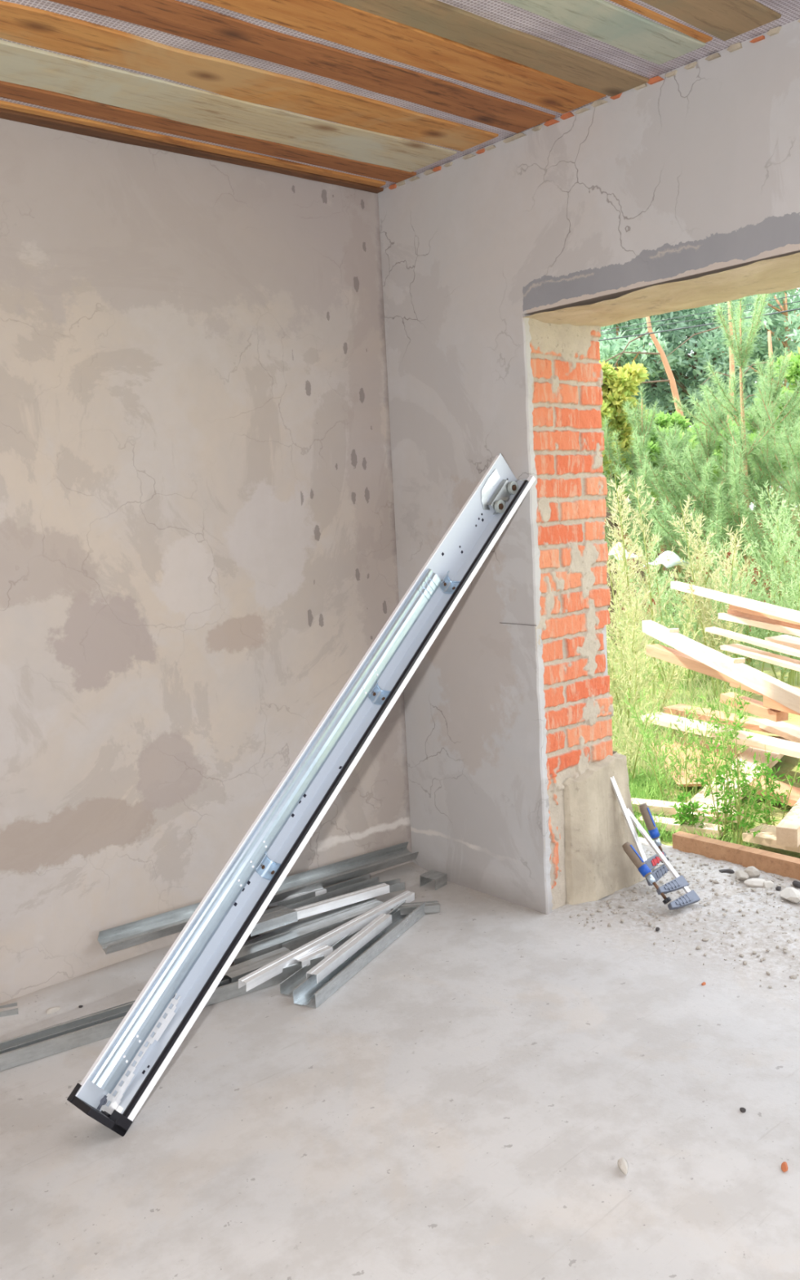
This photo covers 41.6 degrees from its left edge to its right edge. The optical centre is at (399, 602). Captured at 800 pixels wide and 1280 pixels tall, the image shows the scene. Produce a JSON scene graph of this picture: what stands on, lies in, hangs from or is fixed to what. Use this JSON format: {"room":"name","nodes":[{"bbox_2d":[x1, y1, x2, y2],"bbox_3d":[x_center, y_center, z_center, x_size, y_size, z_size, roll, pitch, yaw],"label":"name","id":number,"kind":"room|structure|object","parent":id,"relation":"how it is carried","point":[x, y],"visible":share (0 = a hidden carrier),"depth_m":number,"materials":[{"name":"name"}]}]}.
{"room":"construction site","nodes":[
{"label":"construction site","id":0,"kind":"room"},
{"bbox_2d":[0,118,412,1003],"bbox_3d":[-2.603,-0.066,1.932,6.500,3.000,0.390,-7,7,-40],"label":"wall","id":1,"kind":"structure","parent":0,"point":[198,550],"depth_m":3.30,"materials":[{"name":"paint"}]},
{"bbox_2d":[0,836,799,1279],"bbox_3d":[0.011,1.389,-0.233,7.350,0.040,6.600,-7,7,-40],"label":"floor","id":2,"kind":"structure","parent":0,"point":[467,1104],"depth_m":2.38,"materials":[{"name":"concrete"}]},
{"bbox_2d":[0,1002,17,1017],"bbox_3d":[-1.138,1.152,2.951,0.126,0.020,0.040,-5,6,-23],"label":"channel","id":3,"kind":"object","parent":2,"relation":"on","point":[12,1011],"visible":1,"depth_m":2.95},
{"bbox_2d":[0,955,324,1071],"bbox_3d":[-0.685,1.131,2.929,1.041,0.040,0.075,-6,6,-32],"label":"channel","id":4,"kind":"object","parent":2,"relation":"on","point":[68,1041],"visible":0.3,"depth_m":2.81,"materials":[{"name":"metal"}]},
{"bbox_2d":[0,979,228,1053],"bbox_3d":[-0.818,1.138,2.865,0.743,0.030,0.050,-6,6,-33],"label":"channel","id":5,"kind":"object","parent":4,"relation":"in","point":[224,982],"visible":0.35,"depth_m":2.81,"materials":[{"name":"metal"}]},
{"bbox_2d":[238,890,414,991],"bbox_3d":[-0.205,1.050,3.318,0.034,0.041,0.824,1,6,36],"label":"channel","id":6,"kind":"object","parent":4,"relation":"on","point":[275,967],"visible":1,"depth_m":3.26,"materials":[{"name":"metal"}]},
{"bbox_2d":[97,840,418,954],"bbox_3d":[-0.421,0.973,3.550,1.242,0.093,0.071,-7,7,-41],"label":"channel","id":7,"kind":"object","parent":2,"relation":"on","point":[123,936],"visible":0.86,"depth_m":3.60,"materials":[{"name":"metal"}]},
{"bbox_2d":[224,946,291,982],"bbox_3d":[-0.421,1.089,3.150,0.228,0.032,0.066,-7,7,-40],"label":"channel","id":8,"kind":"object","parent":2,"relation":"on","point":[235,972],"visible":0.63,"depth_m":3.13,"materials":[{"name":"metal"}]},
{"bbox_2d":[66,453,535,1136],"bbox_3d":[-0.157,0.363,2.864,0.090,1.532,1.686,2,7,45],"label":"slide","id":9,"kind":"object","parent":2,"relation":"on","point":[134,1059],"depth_m":2.75,"materials":[{"name":"grey metal"}]},
{"bbox_2d":[234,897,383,964],"bbox_3d":[-0.300,1.063,3.404,0.600,0.035,0.100,-7,7,-39],"label":"channel","id":10,"kind":"object","parent":2,"relation":"on","point":[273,940],"visible":0.58,"depth_m":3.38,"materials":[{"name":"metal"}]},
{"bbox_2d":[293,883,389,919],"bbox_3d":[-0.216,1.008,3.534,0.430,0.027,0.030,-5,5,-37],"label":"channel","id":11,"kind":"object","parent":10,"relation":"on","point":[311,909],"visible":0.95,"depth_m":3.54,"materials":[{"name":"metal"}]},
{"bbox_2d":[250,905,297,936],"bbox_3d":[-0.429,1.023,3.387,0.174,0.040,0.097,-7,6,-38],"label":"channel","id":12,"kind":"object","parent":11,"relation":"on","point":[277,917],"visible":0.59,"depth_m":3.37,"materials":[{"name":"metal"}]},
{"bbox_2d":[281,921,343,949],"bbox_3d":[-0.288,1.062,3.370,0.244,0.025,0.045,-7,7,-41],"label":"channel","id":13,"kind":"object","parent":2,"relation":"on","point":[308,938],"visible":0.53,"depth_m":3.34,"materials":[{"name":"metal"}]},
{"bbox_2d":[277,873,377,909],"bbox_3d":[-0.242,1.002,3.633,0.045,0.049,0.422,2,7,45],"label":"channel","id":14,"kind":"object","parent":2,"relation":"on","point":[355,884],"visible":0.67,"depth_m":3.63,"materials":[{"name":"metal"}]},
{"bbox_2d":[268,887,326,906],"bbox_3d":[-0.354,1.004,3.594,0.218,0.047,0.034,-6,6,-31],"label":"channel","id":15,"kind":"object","parent":14,"relation":"on","point":[324,891],"visible":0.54,"depth_m":3.59,"materials":[{"name":"metal"}]},
{"bbox_2d":[280,909,403,996],"bbox_3d":[-0.163,1.075,3.298,0.055,0.030,0.659,0,6,29],"label":"channel","id":16,"kind":"object","parent":2,"relation":"on","point":[286,986],"visible":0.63,"depth_m":3.10,"materials":[{"name":"metal"}]},
{"bbox_2d":[295,944,333,967],"bbox_3d":[-0.260,1.069,3.183,0.034,0.022,0.126,2,7,43],"label":"channel","id":17,"kind":"object","parent":16,"relation":"on","point":[325,950],"visible":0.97,"depth_m":3.18,"materials":[{"name":"metal"}]},
{"bbox_2d":[292,899,425,1008],"bbox_3d":[-0.108,1.071,3.261,0.075,0.040,0.716,0,6,27],"label":"channel","id":18,"kind":"object","parent":2,"relation":"on","point":[310,993],"visible":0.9,"depth_m":3.15,"materials":[{"name":"metal"}]},
{"bbox_2d":[306,913,391,983],"bbox_3d":[-0.148,1.060,3.249,0.036,0.027,0.478,0,5,26],"label":"channel","id":19,"kind":"object","parent":18,"relation":"on","point":[327,965],"visible":1,"depth_m":3.22,"materials":[{"name":"metal"}]},
{"bbox_2d":[362,878,404,893],"bbox_3d":[-0.077,1.009,3.713,0.186,0.027,0.045,-5,6,-22],"label":"channel","id":20,"kind":"object","parent":2,"relation":"on","point":[395,885],"visible":0.42,"depth_m":3.72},
{"bbox_2d":[391,900,439,915],"bbox_3d":[0.049,1.035,3.567,0.172,0.038,0.037,-4,5,-13],"label":"channel","id":21,"kind":"object","parent":2,"relation":"on","point":[433,906],"visible":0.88,"depth_m":3.56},
{"bbox_2d":[419,869,446,890],"bbox_3d":[0.121,1.009,3.832,0.074,0.043,0.070,1,6,38],"label":"metal offcut","id":22,"kind":"object","parent":2,"relation":"on","point":[440,878],"visible":1,"depth_m":3.83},
{"bbox_2d":[617,1157,628,1174],"bbox_3d":[0.457,1.154,2.156,0.020,0.020,0.048,-3,5,-1],"label":"lump","id":23,"kind":"object","parent":2,"relation":"on","point":[622,1162],"visible":1,"depth_m":2.15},
{"bbox_2d":[610,776,669,885],"bbox_3d":[0.838,0.775,3.695,0.194,0.405,0.122,-1,6,25],"label":"clamp","id":24,"kind":"object","parent":2,"relation":"on","point":[651,862],"visible":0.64,"depth_m":3.67,"materials":[{"name":"metal"}]},
{"bbox_2d":[622,808,700,910],"bbox_3d":[0.848,0.872,3.570,0.157,0.274,0.286,-8,7,-42],"label":"clamp","id":25,"kind":"object","parent":2,"relation":"on","point":[679,882],"visible":0.98,"depth_m":3.52,"materials":[{"name":"metal"}]},
{"bbox_2d":[569,843,799,987],"bbox_3d":[1.040,1.009,3.485,0.808,0.018,1.703,-7,7,-40],"label":"gravel","id":26,"kind":"object","parent":2,"relation":"on","point":[699,947],"visible":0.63,"depth_m":3.53,"materials":[{"name":"gravel"}]},
{"bbox_2d":[672,831,799,879],"bbox_3d":[1.928,0.970,3.129,0.051,0.067,2.600,-7,7,-40],"label":"threshold timber","id":27,"kind":"object","parent":2,"relation":"on","point":[784,865],"visible":0.96,"depth_m":3.88,"materials":[{"name":"brown wood"}]},
{"bbox_2d":[744,866,759,878],"bbox_3d":[1.251,0.961,3.748,0.055,0.044,0.058,-3,5,0],"label":"rubble stone","id":28,"kind":"object","parent":2,"relation":"on","point":[753,872],"visible":0.93,"depth_m":3.73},
{"bbox_2d":[744,878,765,887],"bbox_3d":[1.240,0.979,3.674,0.076,0.029,0.056,-1,6,25],"label":"rubble stone","id":29,"kind":"object","parent":2,"relation":"on","point":[753,882],"visible":1,"depth_m":3.66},
{"bbox_2d":[779,886,799,903],"bbox_3d":[1.313,0.982,3.529,0.068,0.043,0.091,-3,5,0],"label":"rubble stone","id":30,"kind":"object","parent":2,"relation":"on","point":[790,894],"visible":1,"depth_m":3.51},
{"bbox_2d":[0,0,799,189],"bbox_3d":[-0.389,-1.133,-0.501,6.890,0.111,6.890,-7,7,-40],"label":"ceiling","id":31,"kind":"structure","parent":0,"point":[504,13],"depth_m":2.64,"materials":[{"name":"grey wood"}]},
{"bbox_2d":[0,107,383,193],"bbox_3d":[-2.445,-1.171,1.730,6.290,0.017,0.062,-7,7,-40],"label":"board","id":32,"kind":"object","parent":31,"relation":"attached to","point":[8,114],"visible":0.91,"depth_m":3.18,"materials":[{"name":"brown wood"}]},
{"bbox_2d":[0,100,386,186],"bbox_3d":[-2.421,-1.169,1.675,6.255,0.019,0.046,-7,7,-40],"label":"board","id":33,"kind":"object","parent":31,"relation":"attached to","point":[4,104],"visible":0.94,"depth_m":3.22,"materials":[{"name":"orange wood"}]},
{"bbox_2d":[0,80,416,182],"bbox_3d":[-2.348,-1.169,1.609,6.280,0.018,0.116,-7,7,-40],"label":"board","id":34,"kind":"object","parent":31,"relation":"attached to","point":[44,98],"visible":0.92,"depth_m":3.09,"materials":[{"name":"brown wood"}]},
{"bbox_2d":[0,39,457,172],"bbox_3d":[-2.251,-1.163,1.474,6.250,0.017,0.248,-7,7,-40],"label":"board","id":35,"kind":"object","parent":31,"relation":"attached to","point":[20,64],"visible":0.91,"depth_m":2.94,"materials":[{"name":"brown wood"}]},
{"bbox_2d":[0,0,498,151],"bbox_3d":[-2.112,-1.155,1.315,6.250,0.018,0.224,-7,7,-40],"label":"board","id":36,"kind":"object","parent":31,"relation":"attached to","point":[20,24],"visible":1,"depth_m":2.73,"materials":[{"name":"orange wood"}]},
{"bbox_2d":[48,0,555,133],"bbox_3d":[-1.956,-1.148,1.157,6.280,0.019,0.164,-7,7,-40],"label":"board","id":37,"kind":"object","parent":31,"relation":"attached to","point":[174,17],"visible":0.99,"depth_m":2.64,"materials":[{"name":"brown wood"}]},
{"bbox_2d":[197,0,606,113],"bbox_3d":[-1.837,-1.141,1.013,6.270,0.018,0.177,-7,7,-40],"label":"board","id":38,"kind":"object","parent":31,"relation":"attached to","point":[331,20],"visible":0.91,"depth_m":2.61,"materials":[{"name":"orange wood"}]},
{"bbox_2d":[332,0,648,97],"bbox_3d":[-1.732,-1.137,0.906,6.290,0.019,0.142,-7,7,-40],"label":"board","id":39,"kind":"object","parent":31,"relation":"attached to","point":[436,17],"visible":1,"depth_m":2.60,"materials":[{"name":"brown wood"}]},
{"bbox_2d":[500,0,706,64],"bbox_3d":[-1.616,-1.126,0.719,6.220,0.018,0.151,-7,7,-40],"label":"board","id":40,"kind":"object","parent":31,"relation":"attached to","point":[602,20],"visible":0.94,"depth_m":2.55,"materials":[{"name":"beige wood"}]},
{"bbox_2d":[610,0,712,43],"bbox_3d":[-1.563,-1.125,0.649,6.210,0.018,0.028,-7,7,-40],"label":"board","id":41,"kind":"object","parent":31,"relation":"attached to","point":[691,32],"visible":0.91,"depth_m":2.54,"materials":[{"name":"orange wood"}]},
{"bbox_2d":[640,0,781,40],"bbox_3d":[-1.482,-1.121,0.579,6.240,0.018,0.171,-7,7,-40],"label":"board","id":42,"kind":"object","parent":31,"relation":"attached to","point":[725,20],"visible":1,"depth_m":2.51,"materials":[{"name":"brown wood"}]},
{"bbox_2d":[377,18,799,914],"bbox_3d":[2.162,-0.296,1.746,0.511,3.000,6.890,-7,7,-40],"label":"wall","id":43,"kind":"structure","parent":0,"point":[504,263],"depth_m":3.49,"materials":[{"name":"paint"}]},
{"bbox_2d":[606,521,799,858],"bbox_3d":[9.920,-2.588,38.875,59.160,0.039,80.000,-7,7,-40],"label":"ground","id":44,"kind":"structure","parent":0,"point":[789,764],"depth_m":5.75,"materials":[{"name":"plant"}]},
{"bbox_2d":[599,359,649,649],"bbox_3d":[1.913,-0.868,9.552,0.814,2.632,0.829,-7,7,-40],"label":"leafy bush","id":45,"kind":"object","parent":44,"relation":"on","point":[617,386],"visible":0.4,"depth_m":9.29,"materials":[{"name":"green plant"}]},
{"bbox_2d":[611,646,662,790],"bbox_3d":[1.034,0.564,5.005,0.446,0.689,0.654,-7,7,-40],"label":"weed","id":46,"kind":"object","parent":44,"relation":"on","point":[631,754],"visible":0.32,"depth_m":4.94,"materials":[{"name":"green plant"}]},
{"bbox_2d":[604,471,679,706],"bbox_3d":[1.587,-0.085,7.040,0.525,1.560,0.840,-1,6,24],"label":"weed","id":47,"kind":"object","parent":44,"relation":"on","point":[625,578],"visible":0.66,"depth_m":7.09,"materials":[{"name":"green"}]},
{"bbox_2d":[598,314,688,498],"bbox_3d":[4.552,-3.903,21.960,2.953,6.185,3.047,-2,5,10],"label":"pine","id":48,"kind":"object","parent":44,"relation":"on","point":[618,345],"visible":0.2,"depth_m":21.33,"materials":[{"name":"green"}]},
{"bbox_2d":[603,315,691,575],"bbox_3d":[3.423,-2.172,15.118,1.458,4.122,0.196,-3,5,3],"label":"pine","id":49,"kind":"object","parent":44,"relation":"on","point":[671,378],"visible":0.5,"depth_m":14.98,"materials":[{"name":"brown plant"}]},
{"bbox_2d":[627,760,673,841],"bbox_3d":[0.865,0.841,4.942,0.830,0.162,1.344,-7,7,-40],"label":"grass tuft","id":50,"kind":"object","parent":44,"relation":"on","point":[646,789],"visible":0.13,"depth_m":4.76,"materials":[{"name":"green"}]},
{"bbox_2d":[606,571,702,733],"bbox_3d":[1.340,0.307,6.225,0.690,0.952,0.875,-5,5,-18],"label":"weed","id":51,"kind":"object","parent":44,"relation":"on","point":[632,642],"visible":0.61,"depth_m":6.17,"materials":[{"name":"green plant"}]},
{"bbox_2d":[601,383,707,657],"bbox_3d":[2.087,-0.713,9.234,1.314,2.364,1.383,-7,7,-40],"label":"young pine","id":52,"kind":"object","parent":44,"relation":"on","point":[641,433],"visible":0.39,"depth_m":9.00,"materials":[{"name":"green plant"}]},
{"bbox_2d":[615,417,702,629],"bbox_3d":[2.475,-0.843,10.984,1.189,2.268,1.213,-7,7,-40],"label":"leafy bush","id":53,"kind":"object","parent":44,"relation":"on","point":[655,450],"visible":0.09,"depth_m":10.86,"materials":[{"name":"green plant"}]},
{"bbox_2d":[644,551,691,568],"bbox_3d":[2.158,-0.337,8.409,0.407,0.149,0.226,-7,7,-40],"label":"plastic sheet","id":54,"kind":"object","parent":44,"relation":"on","point":[673,562],"visible":0.7,"depth_m":8.32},
{"bbox_2d":[636,815,724,838],"bbox_3d":[1.151,0.918,4.324,0.351,0.032,0.082,1,6,36],"label":"plank","id":55,"kind":"object","parent":44,"relation":"on","point":[709,828],"visible":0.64,"depth_m":4.27,"materials":[{"name":"brown wood"}]},
{"bbox_2d":[610,528,757,685],"bbox_3d":[2.053,0.031,7.669,0.830,1.169,0.982,-7,7,-40],"label":"weed","id":56,"kind":"object","parent":44,"relation":"on","point":[666,596],"visible":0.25,"depth_m":7.55,"materials":[{"name":"green"}]},
{"bbox_2d":[606,585,764,801],"bbox_3d":[1.654,-0.017,13.252,6.110,0.306,17.401,-3,5,-5],"label":"dry grass","id":57,"kind":"structure","parent":44,"relation":"on","point":[710,683],"depth_m":6.16,"materials":[{"name":"green"}]},
{"bbox_2d":[639,711,799,758],"bbox_3d":[1.719,0.680,5.306,0.144,0.032,1.391,-6,6,-27],"label":"plank","id":58,"kind":"object","parent":57,"relation":"on","point":[792,748],"visible":0.72,"depth_m":5.25,"materials":[{"name":"brown wood"}]},
{"bbox_2d":[662,703,799,734],"bbox_3d":[1.870,0.654,5.841,0.154,0.032,0.996,-6,6,-30],"label":"plank","id":59,"kind":"object","parent":57,"relation":"on","point":[749,724],"visible":0.56,"depth_m":5.96,"materials":[{"name":"brown wood"}]},
{"bbox_2d":[753,719,799,742],"bbox_3d":[2.039,0.683,5.314,0.123,0.032,0.753,-4,7,-11],"label":"plank","id":60,"kind":"object","parent":59,"relation":"on","point":[784,730],"visible":0.93,"depth_m":5.48,"materials":[{"name":"brown wood"}]},
{"bbox_2d":[720,692,788,721],"bbox_3d":[1.831,0.540,5.460,0.082,0.089,0.406,-5,6,-25],"label":"plank","id":61,"kind":"object","parent":57,"relation":"on","point":[756,707],"visible":0.7,"depth_m":5.39,"materials":[{"name":"brown wood"}]},
{"bbox_2d":[763,694,799,715],"bbox_3d":[1.999,0.520,5.076,0.082,0.081,0.576,-6,6,-27],"label":"plank","id":62,"kind":"object","parent":61,"relation":"on","point":[768,702],"visible":0.46,"depth_m":5.24,"materials":[{"name":"brown wood"}]},
{"bbox_2d":[668,790,705,827],"bbox_3d":[1.174,0.856,4.289,0.133,0.179,0.153,-7,7,-40],"label":"leafy weed","id":63,"kind":"object","parent":44,"relation":"on","point":[684,817],"visible":0.92,"depth_m":4.28,"materials":[{"name":"green plant"}]},
{"bbox_2d":[622,685,752,803],"bbox_3d":[1.264,0.638,4.640,0.544,0.581,0.347,-2,5,13],"label":"weed","id":64,"kind":"object","parent":44,"relation":"on","point":[705,753],"visible":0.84,"depth_m":4.64,"materials":[{"name":"green plant"}]},
{"bbox_2d":[631,797,743,822],"bbox_3d":[1.197,0.876,4.450,0.478,0.037,0.092,0,6,31],"label":"plank","id":65,"kind":"object","parent":44,"relation":"on","point":[660,805],"visible":0.37,"depth_m":4.46,"materials":[{"name":"brown wood"}]},
{"bbox_2d":[604,424,770,634],"bbox_3d":[2.538,-0.560,9.239,1.413,2.011,1.107,-5,5,-19],"label":"young pine","id":66,"kind":"object","parent":44,"relation":"on","point":[679,568],"visible":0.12,"depth_m":9.18,"materials":[{"name":"green plant"}]},
{"bbox_2d":[607,300,777,555],"bbox_3d":[5.873,-4.600,23.962,5.126,7.079,5.122,-7,7,-40],"label":"pine","id":67,"kind":"object","parent":44,"relation":"on","point":[651,386],"visible":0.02,"depth_m":22.75,"materials":[{"name":"green"}]},
{"bbox_2d":[645,408,739,616],"bbox_3d":[2.967,-1.009,12.084,1.771,2.353,1.653,-4,5,-8],"label":"leafy bush","id":68,"kind":"object","parent":44,"relation":"on","point":[665,420],"visible":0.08,"depth_m":11.58,"materials":[{"name":"green plant"}]},
{"bbox_2d":[648,537,746,679],"bbox_3d":[2.270,0.044,7.885,0.772,1.082,0.690,-3,5,2],"label":"weed","id":69,"kind":"object","parent":44,"relation":"on","point":[720,545],"visible":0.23,"depth_m":7.80,"materials":[{"name":"green"}]},
{"bbox_2d":[658,300,737,559],"bbox_3d":[5.131,-2.919,18.073,1.309,4.906,0.276,-3,5,-3],"label":"pine","id":70,"kind":"object","parent":44,"relation":"on","point":[731,366],"visible":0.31,"depth_m":17.98,"materials":[{"name":"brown plant"}]},
{"bbox_2d":[615,294,790,539],"bbox_3d":[6.500,-3.956,22.799,4.561,5.940,4.251,-2,5,11],"label":"tree","id":71,"kind":"object","parent":44,"relation":"on","point":[682,389],"visible":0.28,"depth_m":22.03,"materials":[{"name":"green"}]},
{"bbox_2d":[622,404,787,640],"bbox_3d":[2.447,-0.567,8.654,1.643,2.140,1.240,-7,7,-40],"label":"young pine","id":72,"kind":"object","parent":44,"relation":"on","point":[708,443],"visible":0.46,"depth_m":8.53,"materials":[{"name":"green plant"}]},
{"bbox_2d":[649,417,761,507],"bbox_3d":[3.960,-1.147,13.191,1.831,2.327,1.833,-7,6,-37],"label":"leafy bush","id":73,"kind":"object","parent":44,"relation":"on","point":[731,422],"visible":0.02,"depth_m":13.11,"materials":[{"name":"green plant"}]},
{"bbox_2d":[612,293,799,664],"bbox_3d":[2.644,-1.014,8.374,1.921,3.057,1.626,-2,5,12],"label":"young pine","id":74,"kind":"object","parent":44,"relation":"on","point":[739,351],"visible":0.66,"depth_m":8.19,"materials":[{"name":"green plant"}]},
{"bbox_2d":[652,740,765,786],"bbox_3d":[1.538,0.802,5.296,0.431,0.014,0.855,-3,5,4],"label":"grass tuft","id":75,"kind":"object","parent":44,"relation":"on","point":[682,779],"visible":0.21,"depth_m":5.33,"materials":[{"name":"green plant"}]},
{"bbox_2d":[667,495,755,697],"bbox_3d":[2.127,-0.035,7.040,0.612,1.404,0.677,-7,7,-40],"label":"weed","id":76,"kind":"object","parent":44,"relation":"on","point":[708,607],"visible":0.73,"depth_m":7.03,"materials":[{"name":"green"}]},
{"bbox_2d":[626,506,799,604],"bbox_3d":[3.727,-0.543,12.760,2.706,1.127,0.050,-1,6,22],"label":"grass","id":77,"kind":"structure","parent":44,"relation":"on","point":[660,553],"depth_m":12.60,"materials":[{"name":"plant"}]},
{"bbox_2d":[690,745,746,839],"bbox_3d":[1.286,0.746,4.204,0.218,0.380,0.240,-1,6,25],"label":"leafy weed","id":78,"kind":"object","parent":44,"relation":"on","point":[725,808],"visible":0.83,"depth_m":4.18,"materials":[{"name":"green plant"}]},
{"bbox_2d":[658,293,799,395],"bbox_3d":[8.147,-4.832,25.128,4.713,7.100,4.631,-8,7,-44],"label":"pine","id":79,"kind":"object","parent":44,"relation":"on","point":[767,299],"visible":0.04,"depth_m":23.81,"materials":[{"name":"green"}]},
{"bbox_2d":[664,342,798,506],"bbox_3d":[8.555,-3.687,23.974,5.792,4.985,5.990,-1,5,21],"label":"pine","id":80,"kind":"object","parent":44,"relation":"on","point":[748,399],"visible":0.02,"depth_m":21.69,"materials":[{"name":"green"}]},
{"bbox_2d":[675,735,791,824],"bbox_3d":[1.621,0.810,4.979,0.174,0.032,1.494,0,6,32],"label":"plank","id":81,"kind":"object","parent":44,"relation":"on","point":[700,797],"visible":0.35,"depth_m":4.93,"materials":[{"name":"brown wood"}]},
{"bbox_2d":[671,581,799,622],"bbox_3d":[1.729,0.008,5.227,0.040,0.042,1.989,-3,7,-6],"label":"plank","id":82,"kind":"object","parent":44,"relation":"on","point":[760,606],"visible":0.99,"depth_m":5.27,"materials":[{"name":"brown wood"}]},
{"bbox_2d":[680,288,799,544],"bbox_3d":[8.255,-4.516,21.994,4.775,7.019,4.557,-1,5,18],"label":"tree","id":83,"kind":"object","parent":44,"relation":"on","point":[789,332],"visible":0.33,"depth_m":21.76,"materials":[{"name":"green"}]},
{"bbox_2d":[690,693,791,844],"bbox_3d":[1.330,0.640,4.127,0.372,0.601,0.337,-7,7,-40],"label":"leafy weed","id":84,"kind":"object","parent":44,"relation":"on","point":[755,806],"visible":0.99,"depth_m":4.09,"materials":[{"name":"green plant"}]},
{"bbox_2d":[696,528,799,694],"bbox_3d":[2.418,0.062,7.195,0.755,1.155,0.820,-3,5,-3],"label":"weed","id":85,"kind":"object","parent":44,"relation":"on","point":[754,633],"visible":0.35,"depth_m":7.14,"materials":[{"name":"green"}]},
{"bbox_2d":[699,347,799,604],"bbox_3d":[3.269,-0.901,9.220,1.256,2.618,1.202,-5,6,-24],"label":"young pine","id":86,"kind":"object","parent":44,"relation":"on","point":[754,420],"visible":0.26,"depth_m":9.00,"materials":[{"name":"green plant"}]},
{"bbox_2d":[706,413,799,587],"bbox_3d":[3.215,-0.511,8.306,1.347,2.012,1.577,0,6,33],"label":"young pine","id":87,"kind":"object","parent":44,"relation":"on","point":[793,460],"visible":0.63,"depth_m":8.16,"materials":[{"name":"green plant"}]},
{"bbox_2d":[733,330,773,497],"bbox_3d":[6.410,-2.748,19.098,0.933,4.252,0.167,-3,5,-6],"label":"pine","id":88,"kind":"object","parent":44,"relation":"on","point":[770,342],"visible":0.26,"depth_m":18.98,"materials":[{"name":"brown plant"}]},
{"bbox_2d":[726,479,799,686],"bbox_3d":[2.797,-0.106,7.102,0.812,1.467,1.080,-7,7,-40],"label":"weed","id":89,"kind":"object","parent":44,"relation":"on","point":[793,575],"visible":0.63,"depth_m":7.25,"materials":[{"name":"green"}]},
{"bbox_2d":[732,559,799,684],"bbox_3d":[2.848,0.100,7.627,0.831,0.958,0.677,-5,6,-23],"label":"weed","id":90,"kind":"object","parent":44,"relation":"on","point":[772,665],"visible":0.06,"depth_m":7.61,"materials":[{"name":"green"}]},
{"bbox_2d":[736,346,799,481],"bbox_3d":[4.289,-1.235,11.005,1.442,2.858,1.550,-7,7,-40],"label":"leafy bush","id":91,"kind":"object","parent":44,"relation":"on","point":[795,360],"visible":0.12,"depth_m":10.79,"materials":[{"name":"green plant"}]},
{"bbox_2d":[740,744,799,826],"bbox_3d":[1.470,0.746,4.171,0.266,0.368,0.252,-7,7,-40],"label":"leafy weed","id":92,"kind":"object","parent":44,"relation":"on","point":[766,780],"visible":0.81,"depth_m":4.17,"materials":[{"name":"green plant"}]},
{"bbox_2d":[742,822,799,853],"bbox_3d":[1.499,0.907,4.020,0.164,0.032,0.330,-8,7,-43],"label":"plank","id":93,"kind":"object","parent":44,"relation":"on","point":[766,837],"visible":0.57,"depth_m":4.05,"materials":[{"name":"brown wood"}]},
{"bbox_2d":[749,775,799,806],"bbox_3d":[1.705,0.843,4.617,0.154,0.032,0.635,-5,5,-20],"label":"plank","id":94,"kind":"object","parent":44,"relation":"on","point":[794,797],"visible":0.44,"depth_m":4.63,"materials":[{"name":"brown wood"}]},
{"bbox_2d":[776,798,799,848],"bbox_3d":[2.041,0.718,4.809,0.077,0.151,2.203,0,6,34],"label":"timber post","id":95,"kind":"object","parent":44,"relation":"on","point":[788,831],"visible":1,"depth_m":3.92,"materials":[{"name":"brown wood"}]},
{"bbox_2d":[645,644,799,693],"bbox_3d":[1.530,0.335,4.895,0.072,0.151,1.254,-5,5,-20],"label":"plank","id":96,"kind":"object","parent":95,"relation":"on","point":[664,653],"visible":0.52,"depth_m":5.17,"materials":[{"name":"brown wood"}]},
{"bbox_2d":[642,620,799,713],"bbox_3d":[1.385,0.257,4.460,0.060,0.079,2.478,-3,7,-2],"label":"plank","id":97,"kind":"object","parent":96,"relation":"on","point":[788,695],"visible":1,"depth_m":4.35,"materials":[{"name":"brown wood"}]},
{"bbox_3d":[2.024,0.543,4.802,0.123,0.642,0.247,-6,6,-26],"label":"block","id":98,"kind":"object","parent":44,"relation":"on","visible":0},
{"bbox_2d":[718,613,799,636],"bbox_3d":[1.853,0.129,5.101,0.036,0.071,1.050,-4,5,-16],"label":"plank","id":99,"kind":"object","parent":98,"relation":"on","point":[725,616],"visible":1,"depth_m":5.25,"materials":[{"name":"brown wood"}]},
{"bbox_2d":[727,608,799,629],"bbox_3d":[1.873,0.106,5.087,0.031,0.066,1.019,-4,5,-14],"label":"plank","id":100,"kind":"object","parent":99,"relation":"on","point":[729,611],"visible":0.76,"depth_m":5.26,"materials":[{"name":"brown wood"}]},
{"bbox_2d":[728,604,799,624],"bbox_3d":[1.861,0.080,5.043,0.031,0.066,0.986,-4,5,-14],"label":"plank","id":101,"kind":"object","parent":100,"relation":"on","point":[733,607],"visible":0.57,"depth_m":5.27,"materials":[{"name":"brown wood"}]},
{"bbox_2d":[720,644,799,671],"bbox_3d":[1.830,0.283,5.020,0.103,0.061,0.937,-4,5,-15],"label":"plank","id":102,"kind":"object","parent":98,"relation":"on","point":[777,660],"visible":1,"depth_m":5.14,"materials":[{"name":"brown wood"}]},
{"bbox_2d":[705,626,799,657],"bbox_3d":[1.783,0.205,5.121,0.056,0.080,0.971,-4,5,-17],"label":"plank","id":103,"kind":"object","parent":102,"relation":"on","point":[754,641],"visible":1,"depth_m":5.18,"materials":[{"name":"brown wood"}]},
{"bbox_2d":[764,634,799,649],"bbox_3d":[1.992,0.219,5.019,0.144,0.072,0.537,-5,6,-26],"label":"plank","id":104,"kind":"object","parent":98,"relation":"on","point":[785,640],"visible":0.77,"depth_m":5.16,"materials":[{"name":"brown wood"}]},
{"label":"outside","id":105,"kind":"structure","parent":0,"visible":0},
{"bbox_2d":[598,307,799,341],"bbox_3d":[2.679,-2.711,9.648,0.014,0.424,10.425,-7,7,-40],"label":"overhead cable","id":106,"kind":"object","parent":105,"point":[799,308],"visible":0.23,"depth_m":9.72,"materials":[{"name":"grey plastic"}]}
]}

